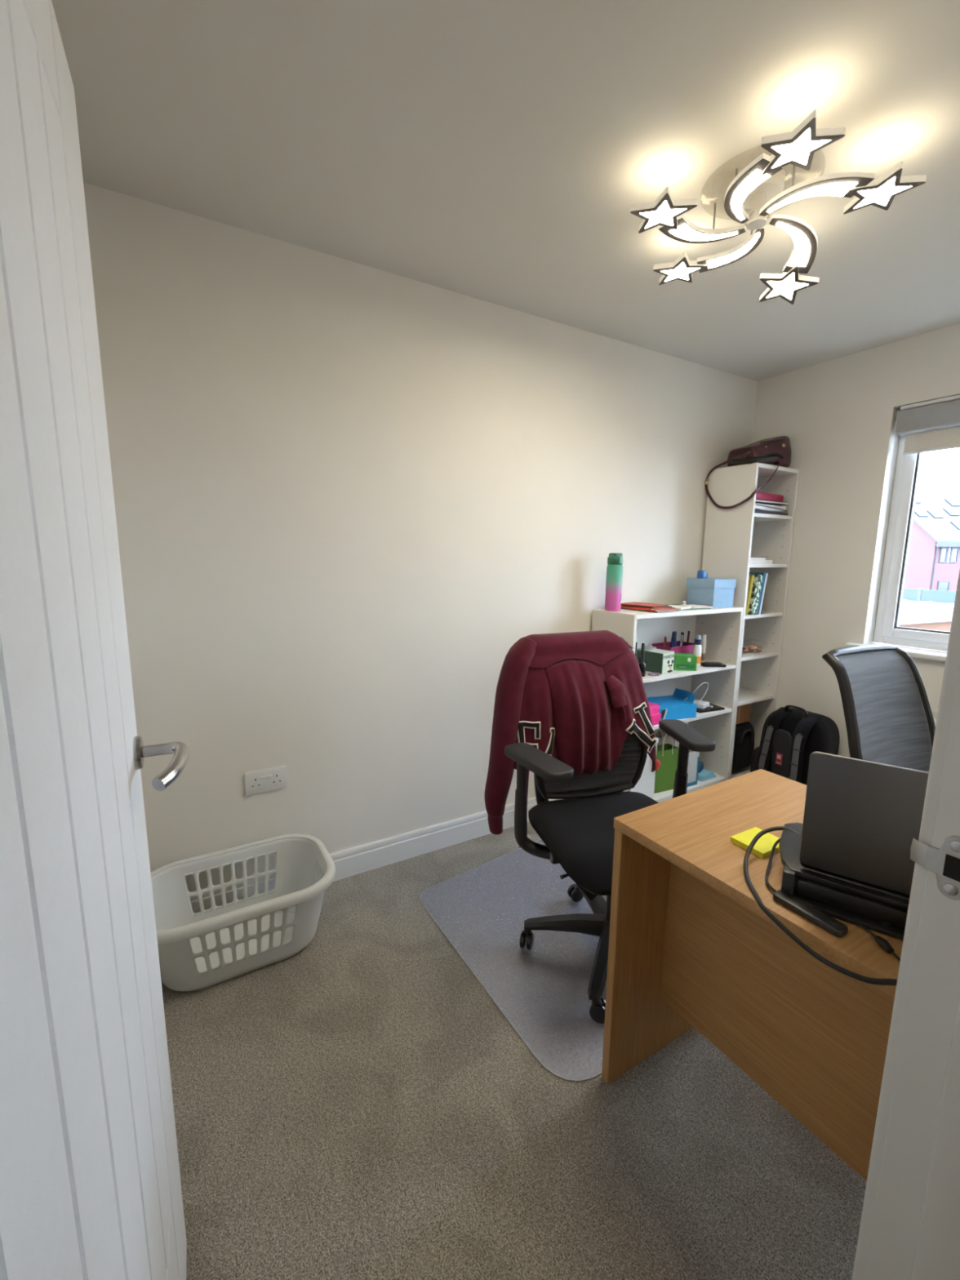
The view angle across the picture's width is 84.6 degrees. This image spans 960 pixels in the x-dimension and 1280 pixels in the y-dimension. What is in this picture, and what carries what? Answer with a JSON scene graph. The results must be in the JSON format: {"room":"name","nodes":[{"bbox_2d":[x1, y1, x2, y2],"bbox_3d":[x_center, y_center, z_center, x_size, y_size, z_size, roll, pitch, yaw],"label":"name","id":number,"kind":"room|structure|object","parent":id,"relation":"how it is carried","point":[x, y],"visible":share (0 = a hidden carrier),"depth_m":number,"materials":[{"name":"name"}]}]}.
{"room":"home office","nodes":[
{"label":"home office","id":0,"kind":"room"},
{"bbox_2d":[83,182,757,892],"bbox_3d":[0.257,-0.264,2.607,3.795,2.400,0.120,-5,11,-30],"label":"wall","id":1,"kind":"structure","parent":0,"point":[345,491],"depth_m":2.06,"materials":[{"name":"paint"}]},
{"bbox_2d":[244,765,287,795],"bbox_3d":[-0.816,0.536,2.013,0.150,0.088,0.014,-5,11,-30],"label":"wall socket","id":2,"kind":"object","parent":1,"relation":"attached to","point":[274,778],"visible":1,"depth_m":2.01,"materials":[{"name":"white plastic"}]},
{"bbox_2d":[260,775,266,780],"bbox_3d":[-0.822,0.524,2.003,0.022,0.013,0.007,-5,11,-30],"label":"switch","id":3,"kind":"object","parent":2,"relation":"attached to","point":[262,777],"depth_m":2.00,"materials":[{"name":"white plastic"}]},
{"bbox_2d":[266,774,271,778],"bbox_3d":[-0.805,0.522,2.013,0.022,0.013,0.007,-5,11,-30],"label":"switch","id":4,"kind":"object","parent":2,"relation":"attached to","point":[268,776],"depth_m":2.01,"materials":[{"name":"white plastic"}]},
{"bbox_2d":[190,796,559,912],"bbox_3d":[0.196,0.880,2.678,3.395,0.118,0.018,-5,11,-30],"label":"baseboard","id":5,"kind":"structure","parent":1,"relation":"attached to","point":[349,862],"depth_m":2.34,"materials":[{"name":"white paint"}]},
{"bbox_2d":[51,0,959,381],"bbox_3d":[0.563,-1.241,0.760,4.995,0.120,3.250,-5,11,-30],"label":"ceiling","id":6,"kind":"structure","parent":0,"point":[498,152],"depth_m":1.34,"materials":[{"name":"paint"}]},
{"bbox_2d":[630,109,926,304],"bbox_3d":[0.779,-1.194,1.527,0.704,0.211,0.701,-5,11,-30],"label":"ceiling light","id":7,"kind":"object","parent":6,"relation":"attached to","point":[759,187],"visible":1,"depth_m":1.44,"materials":[{"name":"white plastic"}]},
{"bbox_2d":[639,200,685,228],"bbox_3d":[0.499,-1.179,1.464,0.118,0.001,0.124,-1,9,-8],"label":"diffuser","id":8,"kind":"object","parent":7,"relation":"attached to","point":[666,214],"depth_m":1.46,"materials":[{"name":"white plastic"}]},
{"bbox_2d":[661,262,699,281],"bbox_3d":[0.661,-1.226,1.763,0.124,0.001,0.118,-4,10,-25],"label":"diffuser","id":9,"kind":"object","parent":7,"relation":"attached to","point":[682,271],"depth_m":1.75,"materials":[{"name":"white plastic"}]},
{"bbox_2d":[669,223,737,240],"bbox_3d":[0.653,-1.195,1.553,0.201,0.002,0.067,-1,9,-12],"label":"diffuser","id":10,"kind":"object","parent":7,"relation":"attached to","point":[678,232],"depth_m":1.55,"materials":[{"name":"white plastic"}]},
{"bbox_2d":[706,233,759,268],"bbox_3d":[0.795,-1.208,1.646,0.067,0.002,0.201,-5,10,-29],"label":"diffuser","id":11,"kind":"object","parent":7,"relation":"attached to","point":[720,260],"depth_m":1.66,"materials":[{"name":"white plastic"}]},
{"bbox_2d":[730,169,770,220],"bbox_3d":[0.699,-1.168,1.391,0.067,0.002,0.201,2,9,6],"label":"diffuser","id":12,"kind":"object","parent":7,"relation":"attached to","point":[746,180],"depth_m":1.36,"materials":[{"name":"white plastic"}]},
{"bbox_2d":[766,272,808,299],"bbox_3d":[0.989,-1.137,1.706,0.118,0.002,0.124,13,-2,-45],"label":"diffuser","id":13,"kind":"object","parent":7,"relation":"attached to","point":[786,287],"depth_m":1.70,"materials":[{"name":"white plastic"}]},
{"bbox_2d":[775,222,810,266],"bbox_3d":[0.920,-1.158,1.544,0.203,0.002,0.071,13,-2,-45],"label":"diffuser","id":14,"kind":"object","parent":7,"relation":"attached to","point":[800,257],"depth_m":1.54,"materials":[{"name":"white plastic"}]},
{"bbox_2d":[771,128,830,168],"bbox_3d":[0.737,-1.138,1.219,0.124,0.001,0.118,2,9,10],"label":"diffuser","id":15,"kind":"object","parent":7,"relation":"attached to","point":[797,148],"depth_m":1.21,"materials":[{"name":"white plastic"}]},
{"bbox_2d":[766,182,857,212],"bbox_3d":[0.869,-1.166,1.384,0.201,0.002,0.067,5,10,24],"label":"diffuser","id":16,"kind":"object","parent":7,"relation":"attached to","point":[799,191],"depth_m":1.37,"materials":[{"name":"white plastic"}]},
{"bbox_2d":[854,176,911,208],"bbox_3d":[1.046,-1.159,1.367,0.118,0.001,0.124,5,10,28],"label":"diffuser","id":17,"kind":"object","parent":7,"relation":"attached to","point":[880,193],"depth_m":1.35,"materials":[{"name":"white plastic"}]},
{"bbox_2d":[160,822,866,1279],"bbox_3d":[0.540,1.247,1.158,4.995,0.120,3.250,-5,11,-30],"label":"floor","id":18,"kind":"structure","parent":0,"point":[357,1104],"depth_m":1.23,"materials":[{"name":"grey carpet"}]},
{"bbox_2d":[151,833,335,991],"bbox_3d":[-0.822,0.931,1.805,0.618,0.271,0.420,-5,11,-30],"label":"laundry basket","id":19,"kind":"object","parent":18,"relation":"on","point":[204,948],"visible":0.84,"depth_m":1.81,"materials":[{"name":"white plastic"}]},
{"bbox_2d":[418,839,606,1081],"bbox_3d":[0.376,1.044,2.018,0.991,0.004,1.035,-5,11,-30],"label":"chair mat","id":20,"kind":"object","parent":18,"relation":"on","point":[482,910],"visible":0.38,"depth_m":1.82,"materials":[{"name":"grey plastic"}]},
{"bbox_2d":[504,636,715,1023],"bbox_3d":[0.454,0.546,1.801,0.751,1.046,0.658,-2,9,-16],"label":"office chair","id":21,"kind":"object","parent":20,"relation":"on","point":[576,829],"visible":0.56,"depth_m":1.78,"materials":[{"name":"black fabric"}]},
{"bbox_2d":[484,630,656,848],"bbox_3d":[0.331,0.329,1.971,0.679,0.708,0.308,-3,10,-20],"label":"jacket","id":22,"kind":"object","parent":21,"relation":"on","point":[576,698],"visible":0.9,"depth_m":1.87,"materials":[{"name":"red fabric"}]},
{"bbox_2d":[545,659,610,777],"bbox_3d":[0.360,0.282,1.885,0.241,0.406,0.146,-2,9,-16],"label":"hood","id":23,"kind":"object","parent":22,"relation":"attached to","point":[578,691],"depth_m":1.86,"materials":[{"name":"red fabric"}]},
{"bbox_2d":[591,604,743,802],"bbox_3d":[1.013,0.364,2.904,0.848,1.080,0.288,-5,11,-30],"label":"bookcase","id":24,"kind":"object","parent":18,"relation":"on","point":[722,626],"visible":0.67,"depth_m":3.02,"materials":[{"name":"white wood"}]},
{"bbox_2d":[604,552,622,611],"bbox_3d":[0.672,-0.290,2.643,0.079,0.288,0.079,3,9,12],"label":"water bottle","id":25,"kind":"object","parent":24,"relation":"on","point":[615,560],"visible":1,"depth_m":2.61,"materials":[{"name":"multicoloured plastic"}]},
{"bbox_2d":[635,641,637,657],"bbox_3d":[0.772,0.097,2.629,0.037,0.175,0.038,-5,11,-30],"label":"bottle","id":26,"kind":"object","parent":24,"relation":"on","point":[636,646],"visible":0.13,"depth_m":2.61,"materials":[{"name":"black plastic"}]},
{"bbox_2d":[638,643,645,676],"bbox_3d":[0.814,0.099,2.643,0.037,0.168,0.038,-5,11,-30],"label":"bottle","id":27,"kind":"object","parent":24,"relation":"on","point":[642,664],"visible":0.84,"depth_m":2.63,"materials":[{"name":"black plastic"}]},
{"bbox_2d":[626,737,660,797],"bbox_3d":[0.809,0.666,2.811,0.201,0.325,0.228,-5,11,-30],"label":"file box","id":28,"kind":"object","parent":24,"relation":"on","point":[645,785],"visible":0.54,"depth_m":2.75,"materials":[{"name":"white cardboard"}]},
{"bbox_2d":[620,607,678,613],"bbox_3d":[0.870,-0.159,2.723,0.170,0.007,0.235,-6,11,-34],"label":"folder","id":29,"kind":"object","parent":24,"relation":"on","point":[620,607],"visible":0.48,"depth_m":2.65,"materials":[{"name":"white paper"}]},
{"bbox_2d":[621,606,675,611],"bbox_3d":[0.865,-0.165,2.716,0.165,0.006,0.230,-5,11,-32],"label":"folder","id":30,"kind":"object","parent":29,"relation":"on","point":[659,610],"visible":0.48,"depth_m":2.63,"materials":[{"name":"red paper"}]},
{"bbox_2d":[622,605,674,609],"bbox_3d":[0.860,-0.172,2.726,0.160,0.005,0.225,-4,10,-27],"label":"folder","id":31,"kind":"object","parent":30,"relation":"on","point":[622,606],"visible":0.48,"depth_m":2.65,"materials":[{"name":"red paper"}]},
{"bbox_2d":[621,604,672,608],"bbox_3d":[0.854,-0.178,2.728,0.155,0.005,0.215,-6,11,-35],"label":"folder","id":32,"kind":"object","parent":31,"relation":"on","point":[662,606],"visible":0.48,"depth_m":2.67,"materials":[{"name":"red paper"}]},
{"bbox_2d":[621,601,668,607],"bbox_3d":[0.850,-0.185,2.742,0.150,0.004,0.200,-7,12,-40],"label":"folder","id":33,"kind":"object","parent":32,"relation":"on","point":[642,604],"visible":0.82,"depth_m":2.72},
{"bbox_2d":[647,672,660,675],"bbox_3d":[0.884,0.174,2.678,0.070,0.010,0.055,-5,11,-30],"label":"bracelet","id":34,"kind":"object","parent":24,"relation":"on","point":[648,673],"visible":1,"depth_m":2.67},
{"bbox_2d":[636,648,674,674],"bbox_3d":[0.919,0.107,2.786,0.105,0.108,0.171,-7,12,-38],"label":"box","id":35,"kind":"object","parent":24,"relation":"on","point":[658,660],"visible":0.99,"depth_m":2.73,"materials":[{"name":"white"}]},
{"bbox_2d":[636,649,662,674],"bbox_3d":[0.878,0.112,2.754,0.001,0.106,0.169,-7,12,-39],"label":"print","id":36,"kind":"object","parent":35,"relation":"attached to","point":[653,661],"depth_m":2.73},
{"bbox_2d":[644,643,656,650],"bbox_3d":[0.899,0.034,2.790,0.068,0.034,0.068,-5,11,-30],"label":"case","id":37,"kind":"object","parent":35,"relation":"on","point":[649,647],"visible":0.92,"depth_m":2.77,"materials":[{"name":"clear plastic"}]},
{"bbox_2d":[666,661,673,671],"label":"print","id":38,"kind":"object","parent":35,"relation":"on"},
{"bbox_2d":[651,712,661,725],"bbox_3d":[0.832,0.401,2.719,0.154,0.055,0.124,-5,11,-30],"label":"box","id":39,"kind":"object","parent":24,"relation":"on","point":[655,717],"visible":0.15,"depth_m":2.69,"materials":[{"name":"pink cardboard"}]},
{"bbox_2d":[648,702,659,715],"bbox_3d":[0.825,0.352,2.715,0.154,0.042,0.124,-6,11,-35],"label":"box","id":40,"kind":"object","parent":39,"relation":"on","point":[654,708],"visible":0.26,"depth_m":2.69,"materials":[{"name":"pink cardboard"}]},
{"bbox_2d":[660,708,667,719],"bbox_3d":[0.952,0.387,2.770,0.071,0.064,0.070,-5,11,-30],"label":"lead","id":41,"kind":"object","parent":24,"relation":"on","point":[666,709],"visible":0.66,"depth_m":2.74,"materials":[{"name":"white plastic"}]},
{"bbox_2d":[654,728,675,746],"bbox_3d":[1.031,0.621,3.026,0.150,0.349,0.095,-6,11,-34],"label":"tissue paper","id":42,"kind":"object","parent":24,"relation":"on","point":[668,740],"visible":0.13,"depth_m":3.00,"materials":[{"name":"paper"}]},
{"bbox_2d":[653,729,678,793],"bbox_3d":[0.993,0.655,2.878,0.155,0.327,0.080,-4,10,-25],"label":"gift bag","id":43,"kind":"object","parent":24,"relation":"on","point":[667,754],"visible":0.74,"depth_m":2.85,"materials":[{"name":"paper"}]},
{"bbox_2d":[651,640,694,653],"bbox_3d":[1.104,0.076,2.991,0.242,0.109,0.142,-5,11,-30],"label":"basket","id":44,"kind":"object","parent":24,"relation":"on","point":[677,649],"visible":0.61,"depth_m":2.94,"materials":[{"name":"plastic"}]},
{"bbox_2d":[670,631,674,647],"bbox_3d":[1.088,0.037,2.992,0.031,0.174,0.015,-2,9,-16],"label":"pen","id":45,"kind":"object","parent":44,"relation":"in","point":[672,638],"visible":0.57,"depth_m":2.98,"materials":[{"name":"plastic"}]},
{"bbox_2d":[673,631,676,647],"bbox_3d":[1.097,0.037,2.975,0.016,0.179,0.027,5,10,24],"label":"pen","id":46,"kind":"object","parent":44,"relation":"in","point":[675,632],"visible":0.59,"depth_m":2.96,"materials":[{"name":"blue plastic"}]},
{"bbox_2d":[680,634,683,646],"bbox_3d":[1.136,0.047,2.985,0.018,0.157,0.012,-2,9,-13],"label":"pen","id":47,"kind":"object","parent":44,"relation":"in","point":[682,635],"visible":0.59,"depth_m":2.97,"materials":[{"name":"grey plastic"}]},
{"bbox_2d":[686,631,689,645],"bbox_3d":[1.183,0.034,3.008,0.019,0.177,0.012,2,9,7],"label":"pen","id":48,"kind":"object","parent":44,"relation":"in","point":[688,632],"visible":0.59,"depth_m":3.00,"materials":[{"name":"brown plastic"}]},
{"bbox_2d":[647,682,708,719],"bbox_3d":[1.090,0.322,2.891,0.409,0.160,0.200,-3,10,-19],"label":"gift bag","id":49,"kind":"object","parent":24,"relation":"on","point":[680,705],"visible":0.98,"depth_m":2.82,"materials":[{"name":"paper"}]},
{"bbox_2d":[673,653,697,671],"bbox_3d":[1.092,0.117,2.829,0.110,0.078,0.096,2,9,7],"label":"box","id":50,"kind":"object","parent":24,"relation":"on","point":[682,661],"visible":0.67,"depth_m":2.78,"materials":[{"name":"green cardboard"}]},
{"bbox_2d":[676,664,694,668],"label":"print","id":51,"kind":"object","parent":50,"relation":"attached to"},
{"bbox_2d":[675,745,699,786],"bbox_3d":[1.148,0.707,2.969,0.106,0.200,0.112,-4,10,-27],"label":"gift bag","id":52,"kind":"object","parent":24,"relation":"on","point":[693,760],"visible":0.37,"depth_m":2.93,"materials":[{"name":"paper"}]},
{"bbox_2d":[687,756,699,786],"bbox_3d":[1.148,0.707,2.969,0.106,0.200,0.111,-4,10,-27],"label":"print","id":53,"kind":"object","parent":52,"relation":"attached to","point":[693,762],"depth_m":2.93},
{"bbox_2d":[668,604,711,610],"bbox_3d":[1.066,-0.178,2.861,0.260,0.005,0.235,-4,10,-26],"label":"folder","id":54,"kind":"object","parent":24,"relation":"on","point":[668,604],"visible":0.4,"depth_m":2.77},
{"bbox_2d":[668,604,691,609],"bbox_3d":[1.006,-0.175,2.785,0.125,0.010,0.170,-8,13,-44],"label":"bundle","id":55,"kind":"object","parent":54,"relation":"on","point":[677,607],"visible":0.48,"depth_m":2.73,"materials":[{"name":"white paper"}]},
{"bbox_2d":[675,604,712,608],"bbox_3d":[1.154,-0.182,2.849,0.140,0.006,0.130,-3,10,-23],"label":"envelope","id":56,"kind":"object","parent":54,"relation":"on","point":[705,606],"visible":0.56,"depth_m":2.80,"materials":[{"name":"paper"}]},
{"bbox_2d":[683,604,705,607],"bbox_3d":[1.153,-0.185,2.840,0.110,0.002,0.090,-8,12,-42],"label":"card","id":57,"kind":"object","parent":56,"relation":"on","point":[690,605],"visible":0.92,"depth_m":2.84,"materials":[{"name":"white paper"}]},
{"bbox_2d":[693,635,702,666],"bbox_3d":[1.196,0.058,2.902,0.045,0.174,0.045,-5,11,-30],"label":"spray bottle","id":58,"kind":"object","parent":24,"relation":"on","point":[697,648],"visible":0.88,"depth_m":2.88,"materials":[{"name":"white plastic"}]},
{"bbox_2d":[700,634,706,662],"bbox_3d":[1.255,0.050,2.978,0.037,0.166,0.037,-5,11,-30],"label":"slim bottle","id":59,"kind":"object","parent":24,"relation":"on","point":[703,636],"visible":0.49,"depth_m":2.96,"materials":[{"name":"white plastic"}]},
{"bbox_2d":[697,768,716,781],"bbox_3d":[1.280,0.778,3.090,0.150,0.024,0.150,-5,11,-30],"label":"folded cloth","id":60,"kind":"object","parent":24,"relation":"on","point":[706,774],"visible":0.53,"depth_m":3.04,"materials":[{"name":"blue fabric"}]},
{"bbox_2d":[697,760,703,773],"bbox_3d":[1.262,0.740,3.096,0.091,0.050,0.120,7,11,34],"label":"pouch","id":61,"kind":"object","parent":60,"relation":"on","point":[700,763],"visible":0.41,"depth_m":3.05,"materials":[{"name":"plastic"}]},
{"bbox_2d":[696,702,724,712],"bbox_3d":[1.273,0.384,2.995,0.190,0.009,0.125,-3,10,-23],"label":"tablet","id":62,"kind":"object","parent":24,"relation":"on","point":[715,708],"visible":0.46,"depth_m":2.95,"materials":[{"name":"black plastic"}]},
{"bbox_2d":[693,699,712,709],"bbox_3d":[1.262,0.366,2.994,0.104,0.026,0.107,9,13,43],"label":"charger","id":63,"kind":"object","parent":62,"relation":"on","point":[702,704],"visible":0.84,"depth_m":2.97,"materials":[{"name":"plastic"}]},
{"bbox_2d":[686,577,736,608],"bbox_3d":[1.288,-0.266,2.947,0.188,0.155,0.178,-5,11,-30],"label":"storage box","id":64,"kind":"object","parent":24,"relation":"on","point":[716,593],"visible":0.95,"depth_m":2.88,"materials":[{"name":"blue cardboard"}]},
{"bbox_2d":[697,570,707,578],"bbox_3d":[1.239,-0.366,2.935,0.035,0.044,0.090,8,12,39],"label":"tape dispenser","id":65,"kind":"object","parent":64,"relation":"on","point":[700,574],"visible":1,"depth_m":2.90,"materials":[{"name":"blue plastic"}]},
{"bbox_2d":[700,662,726,666],"bbox_3d":[1.287,0.134,2.920,0.130,0.019,0.075,0,9,-1],"label":"phone case","id":66,"kind":"object","parent":24,"relation":"on","point":[702,664],"visible":0.89,"depth_m":2.89,"materials":[{"name":"black plastic"}]},
{"bbox_2d":[702,462,799,779],"bbox_3d":[1.560,-0.062,3.163,0.410,1.849,0.288,-5,11,-30],"label":"bookcase","id":67,"kind":"object","parent":18,"relation":"on","point":[734,535],"visible":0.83,"depth_m":3.07,"materials":[{"name":"white wood"}]},
{"bbox_2d":[731,721,754,773],"bbox_3d":[1.531,0.638,3.247,0.270,0.320,0.245,-5,11,-30],"label":"black holdall","id":68,"kind":"object","parent":67,"relation":"on","point":[744,741],"visible":0.46,"depth_m":3.15,"materials":[{"name":"fabric"}]},
{"bbox_2d":[735,702,751,724],"bbox_3d":[1.491,0.426,3.209,0.215,0.118,0.196,-5,11,-30],"label":"carton","id":69,"kind":"object","parent":68,"relation":"on","point":[743,713],"visible":0.16,"depth_m":3.15,"materials":[{"name":"cardboard"}]},
{"bbox_2d":[704,435,791,509],"bbox_3d":[1.549,-0.951,3.002,0.411,0.422,0.312,-5,11,-30],"label":"handbag","id":70,"kind":"object","parent":67,"relation":"on","point":[776,451],"visible":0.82,"depth_m":2.89,"materials":[{"name":"red leather"}]},
{"bbox_2d":[745,574,754,615],"bbox_3d":[1.474,-0.262,3.025,0.053,0.226,0.160,-5,11,-30],"label":"book","id":71,"kind":"object","parent":67,"relation":"on","point":[751,577],"visible":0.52,"depth_m":2.96,"materials":[{"name":"yellow paper"}]},
{"bbox_2d":[742,643,761,652],"bbox_3d":[1.622,0.034,3.155,0.221,0.077,0.124,-5,11,-30],"label":"bag","id":72,"kind":"object","parent":67,"relation":"on","point":[751,647],"visible":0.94,"depth_m":3.13,"materials":[{"name":"brown"}]},
{"bbox_2d":[747,573,763,614],"bbox_3d":[1.520,-0.264,3.046,0.083,0.235,0.170,-5,11,-30],"label":"book","id":73,"kind":"object","parent":67,"relation":"on","point":[757,581],"visible":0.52,"depth_m":2.97,"materials":[{"name":"multicoloured paper"}]},
{"bbox_2d":[749,572,766,614],"bbox_3d":[1.553,-0.272,3.065,0.059,0.237,0.170,-5,11,-30],"label":"book","id":74,"kind":"object","parent":67,"relation":"on","point":[762,574],"visible":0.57,"depth_m":2.99,"materials":[{"name":"blue paper"}]},
{"bbox_2d":[750,572,768,614],"bbox_3d":[1.571,-0.274,3.076,0.051,0.236,0.170,-5,11,-30],"label":"book","id":75,"kind":"object","parent":67,"relation":"on","point":[766,579],"visible":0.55,"depth_m":3.00,"materials":[{"name":"white paper"}]},
{"bbox_2d":[750,560,772,564],"bbox_3d":[1.530,-0.455,3.060,0.240,0.022,0.200,-5,11,-30],"label":"paper stack","id":76,"kind":"object","parent":67,"relation":"on","point":[752,562],"visible":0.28,"depth_m":2.98,"materials":[{"name":"white paper"}]},
{"bbox_2d":[750,557,766,559],"bbox_3d":[1.512,-0.471,3.049,0.180,0.012,0.190,-6,11,-33],"label":"notebook","id":77,"kind":"object","parent":76,"relation":"on","point":[751,558],"visible":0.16,"depth_m":2.98,"materials":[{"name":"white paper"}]},
{"bbox_2d":[753,572,768,613],"bbox_3d":[1.582,-0.277,3.082,0.043,0.237,0.170,-5,11,-30],"label":"book","id":78,"kind":"object","parent":67,"relation":"on","point":[753,572],"visible":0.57,"depth_m":3.01,"materials":[{"name":"paper"}]},
{"bbox_2d":[754,510,787,515],"bbox_3d":[1.577,-0.726,3.049,0.330,0.016,0.220,-5,11,-30],"label":"folder","id":79,"kind":"object","parent":67,"relation":"on","point":[755,511],"visible":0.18,"depth_m":2.95,"materials":[{"name":"black plastic"}]},
{"bbox_2d":[755,502,786,512],"bbox_3d":[1.577,-0.755,3.038,0.330,0.044,0.230,-5,11,-30],"label":"plastic bag","id":80,"kind":"object","parent":79,"relation":"on","point":[759,507],"visible":0.41,"depth_m":2.94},
{"bbox_2d":[755,499,788,505],"bbox_3d":[1.578,-0.786,3.039,0.330,0.012,0.215,-5,11,-30],"label":"notebook","id":81,"kind":"object","parent":80,"relation":"on","point":[760,501],"visible":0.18,"depth_m":2.96,"materials":[{"name":"white paper"}]},
{"bbox_2d":[755,492,783,502],"bbox_3d":[1.563,-0.810,3.021,0.291,0.042,0.191,-5,11,-30],"label":"box","id":82,"kind":"object","parent":81,"relation":"on","point":[759,495],"visible":0.26,"depth_m":2.94,"materials":[{"name":"cardboard"}]},
{"bbox_2d":[601,768,902,1181],"bbox_3d":[0.739,0.810,1.210,0.601,0.730,0.633,-5,11,-30],"label":"desk","id":83,"kind":"object","parent":18,"relation":"on","point":[691,944],"visible":0.66,"depth_m":1.20,"materials":[{"name":"brown wood"}]},
{"bbox_2d":[729,826,779,858],"bbox_3d":[0.611,0.442,1.153,0.093,0.012,0.080,-5,11,-30],"label":"sticky notes","id":84,"kind":"object","parent":83,"relation":"on","point":[762,848],"visible":0.86,"depth_m":1.15,"materials":[{"name":"yellow paper"}]},
{"bbox_2d":[764,838,848,937],"bbox_3d":[0.599,0.446,0.999,0.103,0.053,0.258,3,10,17],"label":"hub","id":85,"kind":"object","parent":83,"relation":"on","point":[835,927],"visible":0.85,"depth_m":0.92,"materials":[{"name":"black plastic"}]},
{"bbox_2d":[743,826,897,986],"bbox_3d":[0.585,0.463,0.942,0.168,0.079,0.390,1,9,4],"label":"power cable","id":86,"kind":"object","parent":83,"relation":"on","point":[864,979],"visible":0.83,"depth_m":0.89,"materials":[{"name":"black rubber"}]},
{"bbox_2d":[778,822,910,939],"bbox_3d":[0.728,0.442,0.983,0.302,0.068,0.241,7,11,35],"label":"laptop stand","id":87,"kind":"object","parent":83,"relation":"on","point":[846,899],"visible":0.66,"depth_m":0.93,"materials":[{"name":"black plastic"}]},
{"bbox_2d":[799,751,928,895],"bbox_3d":[0.749,0.304,0.949,0.268,0.238,0.264,7,11,35],"label":"laptop","id":88,"kind":"object","parent":87,"relation":"on","point":[862,819],"visible":0.75,"depth_m":0.89,"materials":[{"name":"grey metal"}]},
{"bbox_2d":[855,920,900,962],"bbox_3d":[0.649,0.488,0.850,0.015,0.014,0.156,-1,9,-10],"label":"cable","id":89,"kind":"object","parent":83,"relation":"on","point":[884,944],"visible":0.77,"depth_m":0.84,"materials":[{"name":"black plastic"}]},
{"bbox_2d":[880,921,903,941],"bbox_3d":[0.693,0.484,0.879,0.022,0.014,0.140,-2,10,-18],"label":"connector","id":90,"kind":"object","parent":83,"relation":"on","point":[887,925],"visible":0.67,"depth_m":0.88,"materials":[{"name":"black plastic"}]},
{"bbox_2d":[750,705,839,785],"bbox_3d":[1.742,0.630,2.964,0.307,0.549,0.395,-5,11,-30],"label":"backpack","id":91,"kind":"object","parent":18,"relation":"on","point":[789,735],"visible":0.63,"depth_m":2.85,"materials":[{"name":"black fabric"}]},
{"bbox_2d":[822,644,935,772],"bbox_3d":[1.467,0.583,1.647,0.694,1.046,0.676,-4,10,-25],"label":"office chair","id":92,"kind":"object","parent":18,"relation":"on","point":[889,719],"visible":0.34,"depth_m":1.80,"materials":[{"name":"black fabric"}]},
{"bbox_2d":[752,323,959,757],"bbox_3d":[2.296,-0.244,2.601,0.300,2.400,1.980,-5,11,-30],"label":"wall","id":93,"kind":"structure","parent":0,"point":[837,416],"depth_m":2.84,"materials":[{"name":"paint"}]},
{"bbox_2d":[844,435,950,662],"bbox_3d":[2.349,-0.483,2.299,0.210,1.214,1.160,-5,11,-30],"label":"window","id":94,"kind":"structure","parent":93,"relation":"in","point":[887,630],"depth_m":2.69,"materials":[{"name":"white plastic"}]},
{"bbox_2d":[894,395,959,454],"bbox_3d":[2.333,-0.966,2.206,0.075,0.228,1.003,-5,11,-30],"label":"roller blind","id":95,"kind":"object","parent":93,"relation":"attached to","point":[931,425],"visible":1,"depth_m":2.50,"materials":[{"name":"grey fabric"}]},
{"bbox_2d":[930,707,937,724],"bbox_3d":[2.317,0.691,2.315,0.090,0.645,0.650,-5,11,-30],"label":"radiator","id":96,"kind":"object","parent":93,"relation":"attached to","point":[935,713],"visible":0.09,"depth_m":2.48,"materials":[{"name":"white metal"}]},
{"bbox_3d":[0.668,0.066,0.574,4.595,2.400,0.120,-5,11,-30],"label":"wall","id":97,"kind":"structure","parent":0,"visible":0},
{"bbox_2d":[0,0,189,1279],"bbox_3d":[-0.394,0.271,0.524,0.184,1.979,0.812,-4,10,-28],"label":"door","id":98,"kind":"structure","parent":97,"relation":"in","point":[91,1183],"depth_m":0.45,"materials":[{"name":"white paint"}]},
{"bbox_2d":[852,568,959,1279],"bbox_3d":[0.164,0.259,0.304,0.939,2.095,0.160,-5,11,-30],"label":"trim","id":99,"kind":"structure","parent":97,"relation":"attached to","point":[909,1228],"depth_m":0.57,"materials":[{"name":"white paint"}]},
{"label":"outside","id":100,"kind":"structure","parent":0,"visible":0},
{"bbox_3d":[40.527,-2.493,44.154,105.405,0.200,110.000,-5,11,-30],"label":"ground","id":101,"kind":"structure","parent":100,"visible":0},
{"bbox_2d":[888,599,954,652],"bbox_3d":[8.441,0.408,14.762,12.100,2.780,6.280,-3,10,-23],"label":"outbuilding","id":102,"kind":"structure","parent":101,"relation":"on","point":[927,615],"depth_m":12.56,"materials":[{"name":"white"}]},
{"bbox_2d":[902,587,955,603],"bbox_3d":[20.052,-0.898,23.143,6.100,2.920,15.330,-5,11,-30],"label":"fence","id":103,"kind":"object","parent":101,"relation":"on","point":[920,594],"visible":0.15,"depth_m":20.95,"materials":[{"name":"wood"}]},
{"bbox_2d":[903,491,959,591],"bbox_3d":[37.638,-6.873,41.517,13.540,9.230,9.770,0,9,-5],"label":"building","id":104,"kind":"structure","parent":101,"relation":"on","point":[933,562],"depth_m":37.50,"materials":[{"name":"red brick"}]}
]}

